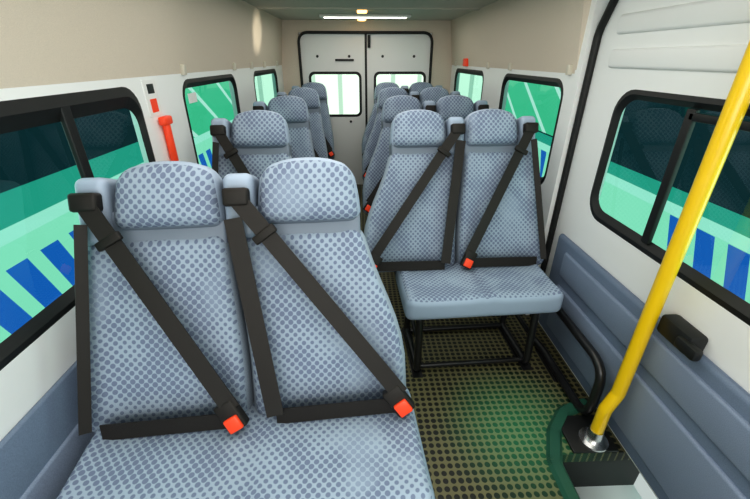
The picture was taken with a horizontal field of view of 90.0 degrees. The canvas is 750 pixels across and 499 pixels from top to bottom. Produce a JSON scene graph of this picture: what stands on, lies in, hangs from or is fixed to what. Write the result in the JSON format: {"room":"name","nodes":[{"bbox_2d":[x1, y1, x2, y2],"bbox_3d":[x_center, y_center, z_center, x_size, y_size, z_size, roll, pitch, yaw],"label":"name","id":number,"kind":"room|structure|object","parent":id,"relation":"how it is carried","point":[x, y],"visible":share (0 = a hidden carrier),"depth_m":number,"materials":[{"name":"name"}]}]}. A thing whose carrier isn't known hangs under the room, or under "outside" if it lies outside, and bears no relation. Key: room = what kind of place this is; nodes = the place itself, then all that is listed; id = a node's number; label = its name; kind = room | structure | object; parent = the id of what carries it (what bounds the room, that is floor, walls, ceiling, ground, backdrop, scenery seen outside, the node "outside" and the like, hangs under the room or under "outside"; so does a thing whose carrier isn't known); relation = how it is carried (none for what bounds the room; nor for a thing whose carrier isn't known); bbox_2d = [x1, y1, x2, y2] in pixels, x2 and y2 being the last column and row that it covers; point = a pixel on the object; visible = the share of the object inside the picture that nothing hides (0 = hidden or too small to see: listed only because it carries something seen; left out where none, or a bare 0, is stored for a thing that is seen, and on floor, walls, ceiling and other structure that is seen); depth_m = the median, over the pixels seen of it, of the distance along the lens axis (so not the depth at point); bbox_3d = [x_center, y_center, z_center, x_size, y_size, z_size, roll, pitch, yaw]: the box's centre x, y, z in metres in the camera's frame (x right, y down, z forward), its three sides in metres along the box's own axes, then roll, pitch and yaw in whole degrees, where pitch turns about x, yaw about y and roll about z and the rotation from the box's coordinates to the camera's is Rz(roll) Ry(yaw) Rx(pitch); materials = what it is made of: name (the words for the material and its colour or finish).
{"room":"minibus interior","nodes":[
{"label":"minibus interior","id":0,"kind":"room"},
{"bbox_2d":[0,65,283,440],"bbox_3d":[-0.918,-0.069,1.726,0.054,1.355,5.800,-1,27,-2],"label":"wall","id":1,"kind":"structure","parent":0,"point":[33,358],"depth_m":1.07,"materials":[{"name":"white paint"}]},
{"bbox_2d":[0,360,93,498],"bbox_3d":[-0.883,0.249,1.889,0.024,0.600,5.800,-1,27,-2],"label":"trim","id":2,"kind":"structure","parent":1,"relation":"attached to","point":[40,453],"depth_m":0.96,"materials":[{"name":"plastic"}]},
{"bbox_2d":[0,0,281,88],"bbox_3d":[-0.900,-0.844,1.331,0.110,0.445,5.800,-1,27,-2],"label":"lining","id":3,"kind":"object","parent":1,"relation":"attached to","point":[43,42],"visible":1,"depth_m":1.32,"materials":[{"name":"beige plastic"}]},
{"bbox_2d":[141,79,197,160],"bbox_3d":[-0.893,-0.615,1.741,0.046,0.335,0.520,-1,27,-2],"label":"hammer","id":4,"kind":"object","parent":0,"point":[149,86],"depth_m":1.55,"materials":[{"name":"red plastic"}]},
{"bbox_2d":[282,20,451,183],"bbox_3d":[-0.083,-1.589,4.275,1.930,1.750,0.099,-1,27,-2],"label":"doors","id":5,"kind":"structure","parent":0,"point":[367,49],"depth_m":4.02,"materials":[{"name":"white paint"}]},
{"bbox_2d":[242,0,497,19],"bbox_3d":[0.040,-1.079,1.305,2.075,0.062,5.900,-1,27,-2],"label":"ceiling","id":6,"kind":"structure","parent":0,"point":[281,9],"depth_m":2.89,"materials":[{"name":"white plastic"}]},
{"bbox_2d":[319,10,410,20],"bbox_3d":[-0.088,-2.093,3.366,0.820,0.026,0.780,-1,27,-2],"label":"fitting","id":7,"kind":"object","parent":6,"relation":"attached to","point":[361,17],"depth_m":3.33,"materials":[{"name":"white plastic"}]},
{"bbox_2d":[357,184,641,498],"bbox_3d":[0.040,0.607,2.164,2.075,0.274,5.900,-1,27,-2],"label":"floor mat","id":8,"kind":"object","parent":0,"point":[494,430],"visible":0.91,"depth_m":1.61,"materials":[{"name":"rubber"}]},
{"bbox_2d":[56,157,434,498],"bbox_3d":[-0.347,0.384,1.058,0.925,1.156,0.640,-3,27,-6],"label":"seat","id":9,"kind":"object","parent":8,"relation":"on","point":[239,336],"visible":1,"depth_m":1.01,"materials":[{"name":"fabric"}]},
{"bbox_2d":[210,110,291,180],"bbox_3d":[-0.582,-0.021,1.824,0.487,1.181,0.665,-1,27,-2],"label":"seat","id":10,"kind":"object","parent":8,"relation":"on","point":[255,140],"visible":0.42,"depth_m":1.77,"materials":[{"name":"fabric"}]},
{"bbox_2d":[253,96,314,157],"bbox_3d":[-0.610,-0.375,2.519,0.487,1.181,0.665,-1,27,-2],"label":"seat","id":11,"kind":"object","parent":8,"relation":"on","point":[293,109],"visible":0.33,"depth_m":2.48,"materials":[{"name":"fabric"}]},
{"bbox_2d":[277,87,327,158],"bbox_3d":[-0.637,-0.729,3.213,0.487,1.181,0.665,-1,27,-2],"label":"seat","id":12,"kind":"object","parent":8,"relation":"on","point":[310,96],"visible":0.19,"depth_m":3.20,"materials":[{"name":"fabric"}]},
{"bbox_2d":[292,82,334,159],"bbox_3d":[-0.664,-1.083,3.908,0.487,1.181,0.665,-1,27,-2],"label":"seat","id":13,"kind":"object","parent":8,"relation":"on","point":[319,88],"visible":0.25,"depth_m":3.89,"materials":[{"name":"fabric"}]},
{"bbox_2d":[362,82,442,157],"bbox_3d":[0.326,-1.100,3.943,0.932,1.181,0.685,-1,27,-2],"label":"seat","id":14,"kind":"object","parent":8,"relation":"on","point":[418,86],"visible":0.12,"depth_m":3.89,"materials":[{"name":"fabric"}]},
{"bbox_2d":[362,87,459,179],"bbox_3d":[0.353,-0.747,3.248,0.932,1.181,0.685,-1,27,-2],"label":"seat","id":15,"kind":"object","parent":8,"relation":"on","point":[434,94],"visible":0.18,"depth_m":3.19,"materials":[{"name":"fabric"}]},
{"bbox_2d":[362,95,488,282],"bbox_3d":[0.381,-0.393,2.554,0.932,1.181,0.685,-1,27,-2],"label":"seat","id":16,"kind":"object","parent":8,"relation":"on","point":[448,106],"visible":0.29,"depth_m":2.50,"materials":[{"name":"fabric"}]},
{"bbox_2d":[364,109,563,377],"bbox_3d":[0.408,-0.039,1.859,0.932,1.181,0.685,-1,27,-2],"label":"seat","id":17,"kind":"object","parent":8,"relation":"on","point":[456,211],"visible":0.97,"depth_m":1.82,"materials":[{"name":"fabric"}]},
{"bbox_2d":[534,307,605,414],"bbox_3d":[0.900,0.478,1.783,0.082,0.329,0.575,-3,27,-6],"label":"guard rail","id":18,"kind":"object","parent":8,"relation":"on","point":[543,353],"visible":0.76,"depth_m":1.65,"materials":[{"name":"black metal"}]},
{"bbox_2d":[578,40,749,451],"bbox_3d":[0.895,0.004,1.137,0.119,1.737,0.110,-1,27,-2],"label":"pole","id":19,"kind":"object","parent":8,"relation":"on","point":[737,102],"visible":1,"depth_m":1.12,"materials":[{"name":"yellow painted metal"},{"name":"chrome"}]},
{"bbox_2d":[449,65,573,214],"bbox_3d":[0.902,-0.813,3.187,0.054,1.355,2.650,-1,27,-2],"label":"wall","id":20,"kind":"structure","parent":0,"point":[495,84],"depth_m":2.26,"materials":[{"name":"white paint"}]},
{"bbox_2d":[451,0,591,74],"bbox_3d":[0.883,-1.592,2.800,0.110,0.445,2.630,-1,27,-2],"label":"lining","id":21,"kind":"object","parent":20,"relation":"attached to","point":[532,35],"visible":0.97,"depth_m":2.22,"materials":[{"name":"beige plastic"}]},
{"bbox_2d":[525,0,749,498],"bbox_3d":[1.012,0.311,0.524,0.125,1.770,3.180,-1,27,-2],"label":"wall","id":22,"kind":"structure","parent":0,"point":[682,419],"depth_m":1.31,"materials":[{"name":"white plastic"}]},
{"label":"outside","id":23,"kind":"structure","parent":0,"visible":0},
{"bbox_2d":[255,71,482,113],"bbox_3d":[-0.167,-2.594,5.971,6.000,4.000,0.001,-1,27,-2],"label":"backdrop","id":24,"kind":"structure","parent":23,"point":[342,90],"depth_m":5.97,"materials":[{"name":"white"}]},
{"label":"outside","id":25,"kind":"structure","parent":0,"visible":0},
{"bbox_2d":[0,81,233,342],"bbox_3d":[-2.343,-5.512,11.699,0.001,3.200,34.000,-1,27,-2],"label":"window","id":26,"kind":"structure","parent":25,"point":[38,167],"depth_m":2.26,"materials":[{"name":"glass"}]},
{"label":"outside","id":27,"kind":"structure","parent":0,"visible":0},
{"bbox_2d":[505,80,749,303],"bbox_3d":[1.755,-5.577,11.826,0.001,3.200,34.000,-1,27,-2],"label":"window","id":28,"kind":"structure","parent":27,"point":[719,248],"depth_m":2.71,"materials":[{"name":"glass"}]}
]}

